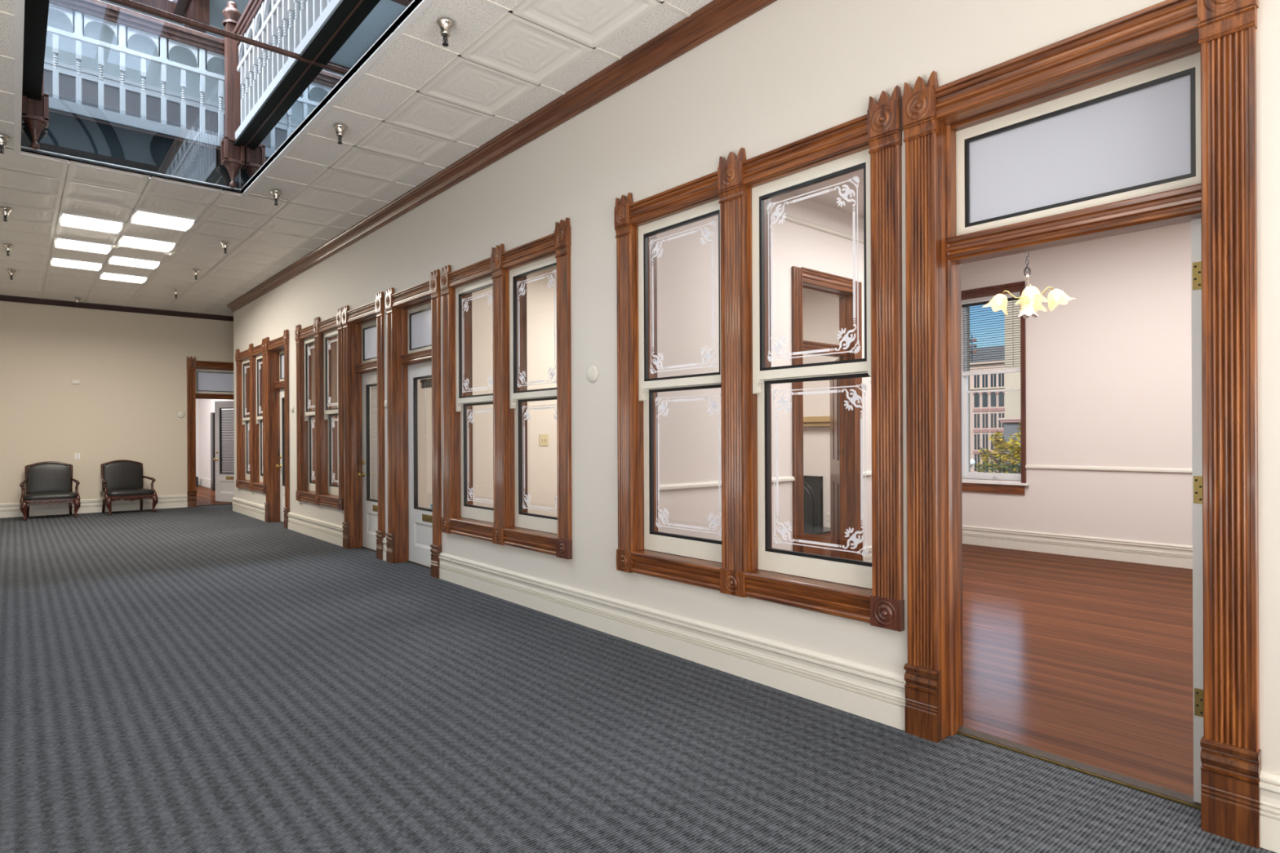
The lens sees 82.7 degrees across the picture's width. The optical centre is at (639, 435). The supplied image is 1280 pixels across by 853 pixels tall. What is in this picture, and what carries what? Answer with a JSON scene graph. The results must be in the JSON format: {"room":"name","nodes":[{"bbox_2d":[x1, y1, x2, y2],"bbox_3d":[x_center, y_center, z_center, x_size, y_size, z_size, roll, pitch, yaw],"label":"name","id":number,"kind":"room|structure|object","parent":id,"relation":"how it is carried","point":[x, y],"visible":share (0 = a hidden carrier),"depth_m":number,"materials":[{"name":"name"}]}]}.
{"room":"office building hallway","nodes":[
{"label":"office building hallway","id":0,"kind":"room"},
{"bbox_2d":[0,301,233,503],"bbox_3d":[-9.638,-0.536,14.782,8.200,4.000,0.200,0,0,-41],"label":"wall","id":1,"kind":"structure","parent":0,"point":[131,368],"depth_m":13.95,"materials":[{"name":"paint"}]},
{"bbox_2d":[71,379,79,384],"bbox_3d":[-10.669,-1.021,13.747,0.130,0.080,0.023,0,0,-41],"label":"thermostat","id":2,"kind":"object","parent":1,"relation":"attached to","point":[73,381],"visible":1,"depth_m":13.74,"materials":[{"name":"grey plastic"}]},
{"bbox_2d":[74,453,79,458],"bbox_3d":[-10.653,0.384,13.762,0.080,0.110,0.011,0,0,-41],"label":"power outlet","id":3,"kind":"object","parent":1,"relation":"attached to","point":[77,455],"visible":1,"depth_m":13.76,"materials":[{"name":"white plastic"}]},
{"bbox_2d":[0,494,187,518],"bbox_3d":[-9.628,1.336,14.627,8.000,0.257,0.036,0,0,-41],"label":"baseboard","id":4,"kind":"structure","parent":1,"relation":"attached to","point":[95,505],"depth_m":13.89,"materials":[{"name":"white paint"}]},
{"bbox_2d":[0,294,233,321],"bbox_3d":[-9.638,-2.486,14.618,8.000,0.100,0.060,0,0,-41],"label":"crown molding","id":5,"kind":"structure","parent":1,"relation":"attached to","point":[2,298],"depth_m":14.09,"materials":[{"name":"brown wood"}]},
{"bbox_2d":[177,411,185,417],"bbox_3d":[-9.380,-0.437,14.858,0.140,0.140,0.020,0,0,-41],"label":"disc","id":6,"kind":"object","parent":1,"relation":"attached to","point":[180,414],"visible":1,"depth_m":14.85,"materials":[{"name":"grey plastic"}]},
{"bbox_2d":[186,355,234,506],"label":"door","id":7,"kind":"structure","parent":1,"relation":"in","point":[206,380],"depth_m":15.44,"materials":[{"name":"brown wood"}]},
{"bbox_2d":[44,8,263,136],"bbox_3d":[-2.418,-4.999,6.849,14.000,3.740,12.900,0,0,-41],"label":"wall","id":8,"kind":"structure","parent":0,"point":[66,59],"depth_m":10.71,"materials":[{"name":"grey paint"}]},
{"bbox_2d":[99,0,306,59],"bbox_3d":[-5.978,-6.053,11.046,14.300,0.600,27.500,0,0,-41],"label":"roof","id":9,"kind":"structure","parent":0,"point":[209,12],"depth_m":10.39,"materials":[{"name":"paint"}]},
{"bbox_2d":[195,399,234,479],"bbox_3d":[-12.450,-0.413,17.582,4.600,3.780,7.714,0,0,-41],"label":"wall","id":10,"kind":"structure","parent":0,"point":[204,407],"depth_m":21.23,"materials":[{"name":"paint"}]},
{"bbox_2d":[198,477,210,488],"bbox_3d":[-12.416,1.357,17.537,4.380,0.240,7.614,0,0,-41],"label":"baseboard","id":11,"kind":"structure","parent":10,"relation":"attached to","point":[206,482],"depth_m":21.15,"materials":[{"name":"white paint"}]},
{"bbox_2d":[239,168,240,188],"bbox_3d":[-5.964,-3.065,11.046,13.900,0.115,27.500,0,0,-41],"label":"floor","id":12,"kind":"structure","parent":0,"point":[240,169],"depth_m":8.53,"materials":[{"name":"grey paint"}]},
{"bbox_2d":[22,0,49,101],"bbox_3d":[-3.214,-3.078,3.909,0.140,0.135,7.100,0,0,-41],"label":"beam","id":13,"kind":"structure","parent":12,"relation":"attached to","point":[36,11],"depth_m":5.60,"materials":[{"name":"black paint"}]},
{"bbox_2d":[21,69,48,149],"bbox_3d":[-5.434,-3.540,6.526,0.186,1.930,0.186,0,0,-41],"label":"newel post","id":14,"kind":"object","parent":13,"relation":"attached to","point":[35,113],"visible":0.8,"depth_m":6.50,"materials":[{"name":"brown wood"}]},
{"bbox_2d":[109,0,313,63],"bbox_3d":[-3.309,-3.018,5.276,1.780,0.036,0.034,0,0,-41],"label":"bar","id":15,"kind":"object","parent":13,"relation":"attached to","point":[131,3],"visible":1,"depth_m":5.37,"materials":[{"name":"brown wood"}]},
{"bbox_2d":[48,96,222,150],"bbox_3d":[-4.967,-3.068,7.196,1.780,0.139,0.112,0,0,-41],"label":"beam","id":16,"kind":"structure","parent":12,"relation":"attached to","point":[59,106],"depth_m":7.12,"materials":[{"name":"white paint"}]},
{"bbox_2d":[46,0,224,137],"bbox_3d":[-4.970,-3.655,7.204,1.670,1.035,0.120,0,0,-41],"label":"balustrade","id":17,"kind":"object","parent":16,"relation":"on","point":[125,23],"visible":0.95,"depth_m":7.19,"materials":[{"name":"grey paint"}]},
{"bbox_2d":[234,0,362,146],"bbox_3d":[-1.957,-3.082,4.994,0.100,0.139,7.100,0,0,-41],"label":"beam","id":18,"kind":"structure","parent":12,"relation":"attached to","point":[336,12],"depth_m":5.97,"materials":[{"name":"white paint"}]},
{"bbox_2d":[220,0,244,187],"bbox_3d":[-4.238,-3.546,7.558,0.186,1.930,0.186,0,0,-41],"label":"newel post","id":19,"kind":"object","parent":18,"relation":"attached to","point":[232,156],"visible":0.86,"depth_m":7.51,"materials":[{"name":"brown wood"}]},
{"bbox_2d":[233,0,330,124],"bbox_3d":[-1.889,-3.669,4.909,0.120,1.035,6.880,0,0,-41],"label":"balustrade","id":20,"kind":"object","parent":18,"relation":"on","point":[273,24],"visible":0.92,"depth_m":6.71,"materials":[{"name":"grey paint"}]},
{"bbox_2d":[0,0,712,315],"bbox_3d":[-2.672,-2.592,6.545,8.000,0.072,21.386,0,0,-41],"label":"ceiling","id":21,"kind":"structure","parent":0,"point":[413,105],"depth_m":6.69,"materials":[{"name":"tile"}]},
{"bbox_2d":[0,134,9,153],"bbox_3d":[-5.415,-2.469,6.162,0.108,0.141,0.108,0,0,-41],"label":"sprinkler","id":22,"kind":"object","parent":21,"relation":"attached to","point":[3,139],"visible":1,"depth_m":6.15,"materials":[{"name":"silver metal"}]},
{"bbox_2d":[0,207,11,222],"bbox_3d":[-7.069,-2.461,8.096,0.108,0.141,0.108,0,0,-41],"label":"sprinkler","id":23,"kind":"object","parent":21,"relation":"attached to","point":[5,211],"visible":1,"depth_m":8.08,"materials":[{"name":"silver metal"}]},
{"bbox_2d":[2,244,13,256],"bbox_3d":[-8.364,-2.455,9.620,0.108,0.141,0.108,0,0,-41],"label":"sprinkler","id":24,"kind":"object","parent":21,"relation":"attached to","point":[8,247],"visible":1,"depth_m":9.60,"materials":[{"name":"silver metal"}]},
{"bbox_2d":[6,269,15,279],"bbox_3d":[-9.562,-2.450,11.056,0.108,0.141,0.108,0,0,-41],"label":"sprinkler","id":25,"kind":"object","parent":21,"relation":"attached to","point":[11,272],"visible":1,"depth_m":11.04,"materials":[{"name":"silver metal"}]},
{"bbox_2d":[48,256,104,271],"bbox_3d":[-8.294,-2.565,10.700,0.614,0.114,0.651,0,0,-41],"label":"ceiling light","id":26,"kind":"object","parent":21,"relation":"attached to","point":[54,261],"visible":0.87,"depth_m":10.64,"materials":[{"name":"white plastic"}]},
{"bbox_2d":[73,297,80,306],"bbox_3d":[-10.272,-2.446,13.270,0.108,0.141,0.108,0,0,-41],"label":"sprinkler","id":27,"kind":"object","parent":21,"relation":"attached to","point":[77,300],"visible":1,"depth_m":13.25,"materials":[{"name":"silver metal"}]},
{"bbox_2d":[52,236,114,254],"bbox_3d":[-7.423,-2.569,9.690,0.614,0.114,0.651,0,0,-41],"label":"ceiling light","id":28,"kind":"object","parent":21,"relation":"attached to","point":[60,242],"visible":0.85,"depth_m":9.63,"materials":[{"name":"white plastic"}]},
{"bbox_2d":[57,211,125,234],"bbox_3d":[-6.551,-2.573,8.680,0.614,0.114,0.651,0,0,-41],"label":"ceiling light","id":29,"kind":"object","parent":21,"relation":"attached to","point":[66,220],"visible":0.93,"depth_m":8.63,"materials":[{"name":"white plastic"}]},
{"bbox_2d":[97,271,149,284],"bbox_3d":[-8.253,-2.565,11.616,0.614,0.114,0.651,0,0,-41],"label":"ceiling light","id":30,"kind":"object","parent":21,"relation":"attached to","point":[104,275],"visible":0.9,"depth_m":11.55,"materials":[{"name":"white plastic"}]},
{"bbox_2d":[21,111,239,188],"bbox_3d":[-4.957,-2.810,7.186,1.780,0.385,0.020,0,0,-41],"label":"panel","id":31,"kind":"object","parent":21,"relation":"on","point":[64,135],"visible":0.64,"depth_m":7.13,"materials":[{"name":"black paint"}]},
{"bbox_2d":[106,254,162,270],"bbox_3d":[-7.381,-2.569,10.606,0.614,0.114,0.651,0,0,-41],"label":"ceiling light","id":32,"kind":"object","parent":21,"relation":"attached to","point":[114,260],"visible":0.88,"depth_m":10.54,"materials":[{"name":"white plastic"}]},
{"bbox_2d":[115,234,178,253],"bbox_3d":[-6.510,-2.573,9.596,0.614,0.114,0.651,0,0,-41],"label":"ceiling light","id":33,"kind":"object","parent":21,"relation":"attached to","point":[124,240],"visible":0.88,"depth_m":9.54,"materials":[{"name":"white plastic"}]},
{"bbox_2d":[128,208,198,231],"bbox_3d":[-5.638,-2.577,8.586,0.614,0.114,0.651,0,0,-41],"label":"ceiling light","id":34,"kind":"object","parent":21,"relation":"attached to","point":[142,217],"visible":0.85,"depth_m":8.53,"materials":[{"name":"white plastic"}]},
{"bbox_2d":[172,289,179,298],"bbox_3d":[-8.039,-2.457,12.594,0.108,0.141,0.108,0,0,-41],"label":"sprinkler","id":35,"kind":"object","parent":21,"relation":"attached to","point":[175,291],"visible":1,"depth_m":12.57,"materials":[{"name":"silver metal"}]},
{"bbox_2d":[191,269,199,279],"bbox_3d":[-6.787,-2.462,11.113,0.108,0.141,0.108,0,0,-41],"label":"sprinkler","id":36,"kind":"object","parent":21,"relation":"attached to","point":[196,272],"visible":1,"depth_m":11.09,"materials":[{"name":"silver metal"}]},
{"bbox_2d":[220,241,230,253],"bbox_3d":[-5.442,-2.469,9.539,0.108,0.141,0.108,0,0,-41],"label":"sprinkler","id":37,"kind":"object","parent":21,"relation":"attached to","point":[225,244],"visible":1,"depth_m":9.52,"materials":[{"name":"silver metal"}]},
{"bbox_2d":[270,189,281,205],"bbox_3d":[-3.790,-2.476,7.570,0.108,0.141,0.108,0,0,-41],"label":"sprinkler","id":38,"kind":"object","parent":21,"relation":"attached to","point":[276,193],"visible":1,"depth_m":7.55,"materials":[{"name":"silver metal"}]},
{"bbox_2d":[240,0,413,188],"bbox_3d":[-1.915,-2.824,5.029,0.012,0.385,7.100,0,0,-41],"label":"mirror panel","id":39,"kind":"object","parent":21,"relation":"on","point":[370,19],"visible":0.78,"depth_m":5.66,"materials":[{"name":"clear glass"}]},
{"bbox_2d":[333,124,346,144],"bbox_3d":[-2.475,-2.482,5.996,0.108,0.141,0.108,0,0,-41],"label":"sprinkler","id":40,"kind":"object","parent":21,"relation":"attached to","point":[340,129],"visible":1,"depth_m":5.97,"materials":[{"name":"silver metal"}]},
{"bbox_2d":[435,17,453,46],"bbox_3d":[-1.204,-2.488,4.497,0.108,0.141,0.108,0,0,-41],"label":"sprinkler","id":41,"kind":"object","parent":21,"relation":"attached to","point":[445,24],"visible":1,"depth_m":4.47,"materials":[{"name":"silver metal"}]},
{"bbox_2d":[337,335,377,497],"bbox_3d":[-2.948,-0.416,13.228,5.900,3.700,0.120,0,0,-41],"label":"wall partition","id":42,"kind":"structure","parent":0,"point":[337,335],"depth_m":11.88,"materials":[{"name":"beige paint"}]},
{"bbox_2d":[417,266,557,516],"bbox_3d":[-0.524,-0.428,10.419,5.900,3.700,0.100,0,0,-41],"label":"wall partition","id":43,"kind":"structure","parent":0,"point":[542,461],"depth_m":9.54,"materials":[{"name":"beige paint"}]},
{"bbox_2d":[539,434,548,446],"bbox_3d":[-1.278,0.056,9.689,0.140,0.160,0.018,0,0,-41],"label":"light switch","id":44,"kind":"object","parent":43,"relation":"attached to","point":[544,438],"visible":1,"depth_m":9.69,"materials":[{"name":"beige plastic"}]},
{"bbox_2d":[0,485,1275,852],"bbox_3d":[-4.050,1.464,10.765,11.400,0.050,29.600,0,0,-41],"label":"floor","id":45,"kind":"structure","parent":0,"point":[212,678],"depth_m":3.62,"materials":[{"name":"carpet"}]},
{"bbox_2d":[19,461,80,520],"bbox_3d":[-10.641,0.971,13.110,0.839,1.006,0.749,0,0,-41],"label":"armchair","id":46,"kind":"object","parent":45,"relation":"on","point":[47,482],"visible":1,"depth_m":13.17,"materials":[{"name":"black leather"}]},
{"bbox_2d":[100,459,158,515],"bbox_3d":[-9.804,0.967,13.899,0.749,1.006,0.839,0,0,41],"label":"armchair","id":47,"kind":"object","parent":45,"relation":"on","point":[122,479],"visible":1,"depth_m":13.93,"materials":[{"name":"black leather"}]},
{"bbox_2d":[195,476,198,486],"bbox_3d":[-13.110,1.340,21.472,0.070,0.280,0.250,0,0,-41],"label":"box","id":48,"kind":"object","parent":45,"relation":"on","point":[197,477],"visible":0.57,"depth_m":21.38,"materials":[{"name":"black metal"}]},
{"bbox_2d":[210,412,215,490],"bbox_3d":[-11.500,0.423,19.662,0.150,2.100,0.300,0,0,-41],"label":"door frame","id":49,"kind":"structure","parent":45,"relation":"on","point":[212,415],"depth_m":19.60,"materials":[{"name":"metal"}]},
{"bbox_2d":[803,416,830,534],"bbox_3d":[2.220,0.560,11.225,0.700,1.700,1.800,0,0,-41],"label":"fireplace","id":50,"kind":"object","parent":45,"relation":"on","point":[812,485],"visible":0.42,"depth_m":11.10,"materials":[{"name":"black metal"}]},
{"bbox_2d":[803,416,830,426],"bbox_3d":[2.405,-0.221,11.388,0.200,0.140,1.800,0,0,-41],"label":"mantel shelf","id":51,"kind":"object","parent":50,"relation":"attached to","point":[811,420],"depth_m":10.96,"materials":[{"name":"brown wood"}]},
{"bbox_2d":[553,168,863,267],"bbox_3d":[-0.311,-2.319,10.393,6.200,0.080,15.630,0,0,-41],"label":"ceiling","id":52,"kind":"structure","parent":0,"point":[829,198],"depth_m":6.84,"materials":[{"name":"paint"}]},
{"bbox_2d":[982,251,1075,319],"bbox_3d":[3.177,-1.630,5.928,0.562,1.330,0.590,0,0,-18],"label":"chandelier","id":53,"kind":"object","parent":52,"relation":"hanging from","point":[1030,300],"visible":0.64,"depth_m":5.84,"materials":[{"name":"white glass"}]},
{"bbox_2d":[1016,306,1038,319],"bbox_3d":[3.156,-1.017,5.921,0.149,0.104,0.172,0,0,-41],"label":"bulb","id":54,"kind":"object","parent":53,"relation":"on","point":[1029,311],"depth_m":5.88,"materials":[{"name":"glass"}]},
{"bbox_2d":[233,0,1279,774],"bbox_3d":[-1.338,-0.574,6.693,0.200,4.000,19.880,0,0,-41],"label":"wall","id":55,"kind":"structure","parent":0,"point":[789,71],"depth_m":4.49,"materials":[{"name":"beige paint"}]},
{"bbox_2d":[235,338,266,493],"bbox_3d":[-6.936,-0.337,13.152,0.280,2.630,2.095,0,0,-41],"label":"window","id":56,"kind":"structure","parent":55,"relation":"in","point":[250,362],"depth_m":13.06,"materials":[{"name":"brown wood"}]},
{"bbox_2d":[264,329,289,528],"bbox_3d":[-5.799,-0.105,11.877,0.335,3.104,1.294,0,0,-41],"label":"door","id":57,"kind":"structure","parent":55,"relation":"in","point":[277,505],"depth_m":12.19,"materials":[{"name":"brown wood"}]},
{"bbox_2d":[290,404,293,413],"bbox_3d":[-5.347,-0.415,11.172,0.020,0.120,0.120,0,0,-41],"label":"disc","id":58,"kind":"object","parent":55,"relation":"attached to","point":[292,406],"visible":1,"depth_m":11.15,"materials":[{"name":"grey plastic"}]},
{"bbox_2d":[294,307,343,510],"bbox_3d":[-4.428,-0.349,10.244,0.280,2.630,2.015,0,0,-41],"label":"window","id":59,"kind":"structure","parent":55,"relation":"in","point":[317,411],"depth_m":10.23,"materials":[{"name":"brown wood"}]},
{"bbox_2d":[342,291,385,559],"bbox_3d":[-3.299,-0.117,8.979,0.335,3.104,1.308,0,0,-41],"label":"door","id":60,"kind":"structure","parent":55,"relation":"in","point":[363,526],"depth_m":9.28,"materials":[{"name":"brown wood"}]},
{"bbox_2d":[369,385,377,499],"bbox_3d":[-3.220,0.075,9.049,0.025,1.460,0.710,0,0,-41],"label":"blind","id":61,"kind":"object","parent":55,"relation":"attached to","point":[372,426],"visible":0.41,"depth_m":9.23,"materials":[{"name":"white plastic"}]},
{"bbox_2d":[385,269,441,578],"bbox_3d":[-2.348,-0.121,7.877,0.335,3.104,1.328,0,0,-41],"label":"door","id":62,"kind":"structure","parent":55,"relation":"in","point":[414,535],"depth_m":8.17,"materials":[{"name":"brown wood"}]},
{"bbox_2d":[420,377,431,434],"bbox_3d":[-2.249,-0.325,7.927,0.032,0.610,0.620,0,0,-41],"label":"blind","id":63,"kind":"object","parent":55,"relation":"attached to","point":[427,383],"visible":0.47,"depth_m":8.06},
{"bbox_2d":[226,0,777,311],"bbox_3d":[-0.365,-2.511,7.614,3.110,0.135,19.990,0,0,-41],"label":"crown molding","id":64,"kind":"structure","parent":55,"relation":"attached to","point":[716,16],"depth_m":5.66,"materials":[{"name":"brown wood"}]},
{"bbox_2d":[440,217,572,559],"bbox_3d":[-1.174,-0.364,6.473,0.280,2.630,2.170,0,0,-41],"label":"window","id":65,"kind":"structure","parent":55,"relation":"in","point":[509,522],"depth_m":6.37,"materials":[{"name":"brown wood"}]},
{"bbox_2d":[586,364,598,382],"bbox_3d":[-0.356,-0.463,5.387,0.020,0.136,0.136,0,0,-41],"label":"disc","id":66,"kind":"object","parent":55,"relation":"attached to","point":[593,371],"visible":1,"depth_m":5.37,"materials":[{"name":"grey plastic"}]},
{"bbox_2d":[231,497,1279,852],"bbox_3d":[0.878,1.288,8.622,6.136,0.257,19.916,0,0,-41],"label":"baseboard","id":67,"kind":"structure","parent":55,"relation":"attached to","point":[877,695],"depth_m":4.86,"materials":[{"name":"white paint"}]},
{"bbox_2d":[613,84,904,631],"bbox_3d":[0.626,-0.372,4.387,0.280,2.630,2.172,0,0,-41],"label":"window","id":68,"kind":"structure","parent":55,"relation":"in","point":[744,563],"depth_m":4.26,"materials":[{"name":"brown wood"}]},
{"bbox_2d":[902,0,1261,848],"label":"door","id":69,"kind":"structure","parent":55,"relation":"in","point":[1145,118],"depth_m":2.92,"materials":[{"name":"brown wood"}]},
{"bbox_2d":[657,192,871,551],"bbox_3d":[1.916,-0.439,7.592,5.900,3.700,0.490,0,0,-41],"label":"wall partition","id":70,"kind":"structure","parent":0,"point":[688,436],"depth_m":6.12,"materials":[{"name":"paint"}]},
{"bbox_2d":[770,210,863,244],"bbox_3d":[3.221,-2.157,6.070,5.900,0.265,4.270,0,0,-41],"label":"trim","id":71,"kind":"structure","parent":70,"relation":"attached to","point":[796,220],"depth_m":7.11,"materials":[{"name":"white paint"}]},
{"bbox_2d":[791,266,862,560],"bbox_3d":[1.996,-0.099,7.562,0.542,3.019,1.812,0,0,30],"label":"door","id":72,"kind":"structure","parent":70,"relation":"in","point":[845,424],"depth_m":7.52,"materials":[{"name":"brown wood"}]},
{"bbox_2d":[659,464,1191,490],"bbox_3d":[3.179,0.388,7.280,7.072,0.065,2.758,0,0,-7],"label":"trim","id":73,"kind":"structure","parent":70,"relation":"attached to","point":[790,478],"depth_m":7.77,"materials":[{"name":"white paint"}]},
{"bbox_2d":[802,222,1192,546],"bbox_3d":[1.929,-0.789,12.320,0.300,4.400,15.630,0,0,-41],"label":"wall","id":74,"kind":"structure","parent":0,"point":[1108,369],"depth_m":8.26,"materials":[{"name":"paint"}]},
{"bbox_2d":[960,280,1029,494],"bbox_3d":[4.446,-0.584,9.254,0.215,2.606,1.000,0,0,-41],"label":"window","id":75,"kind":"structure","parent":74,"relation":"in","point":[1016,488],"depth_m":9.20,"materials":[{"name":"brown wood"}]},
{"bbox_2d":[961,296,1020,370],"bbox_3d":[4.451,-1.283,9.228,0.027,0.865,0.720,0,0,-41],"label":"blind","id":76,"kind":"object","parent":75,"relation":"attached to","point":[1012,298],"visible":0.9,"depth_m":9.23,"materials":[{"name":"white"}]},
{"label":"outside","id":77,"kind":"structure","parent":0,"visible":0},
{"bbox_3d":[110.848,7.010,188.070,393.000,0.200,260.000,0,0,-41],"label":"ground","id":78,"kind":"structure","parent":77,"visible":0},
{"bbox_2d":[970,458,974,467],"bbox_3d":[16.864,4.173,37.516,0.300,6.340,0.852,0,0,-41],"label":"street lamp","id":79,"kind":"object","parent":78,"relation":"on","point":[972,461],"visible":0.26,"depth_m":37.20,"materials":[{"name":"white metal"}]},
{"bbox_2d":[969,333,977,362],"bbox_3d":[69.632,-7.466,153.109,1.182,29.132,3.012,0,0,-41],"label":"floodlight mast","id":80,"kind":"object","parent":78,"relation":"on","point":[974,339],"visible":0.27,"depth_m":152.67,"materials":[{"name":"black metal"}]},
{"bbox_2d":[969,360,1004,473],"bbox_3d":[66.673,-0.113,135.521,12.500,26.785,7.938,0,0,-41],"label":"stone building","id":81,"kind":"structure","parent":78,"relation":"on","point":[986,408],"depth_m":131.48,"materials":[{"name":"grey stone"}]},
{"bbox_2d":[969,345,1004,362],"bbox_3d":[79.055,-6.329,169.662,15.100,26.770,22.327,0,0,-41],"label":"building","id":82,"kind":"structure","parent":78,"relation":"on","point":[997,356],"depth_m":160.51,"materials":[{"name":"concrete"}]},
{"bbox_2d":[973,423,1021,474],"bbox_3d":[16.509,3.376,31.784,3.936,7.958,2.834,0,0,23],"label":"street tree","id":83,"kind":"object","parent":78,"relation":"on","point":[1015,454],"visible":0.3,"depth_m":32.16,"materials":[{"name":"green plant"}]},
{"bbox_2d":[998,417,1021,473],"bbox_3d":[34.840,2.862,62.598,9.000,8.796,3.932,0,0,-41],"label":"building","id":84,"kind":"structure","parent":78,"relation":"on","point":[1011,425],"depth_m":60.74,"materials":[{"name":"grey concrete"}]},
{"bbox_2d":[1004,299,1020,417],"bbox_3d":[49.523,-4.058,81.517,15.000,22.500,10.403,0,0,-41],"label":"building","id":85,"kind":"structure","parent":78,"relation":"on","point":[1012,380],"depth_m":79.92,"materials":[{"name":"beige paint"}]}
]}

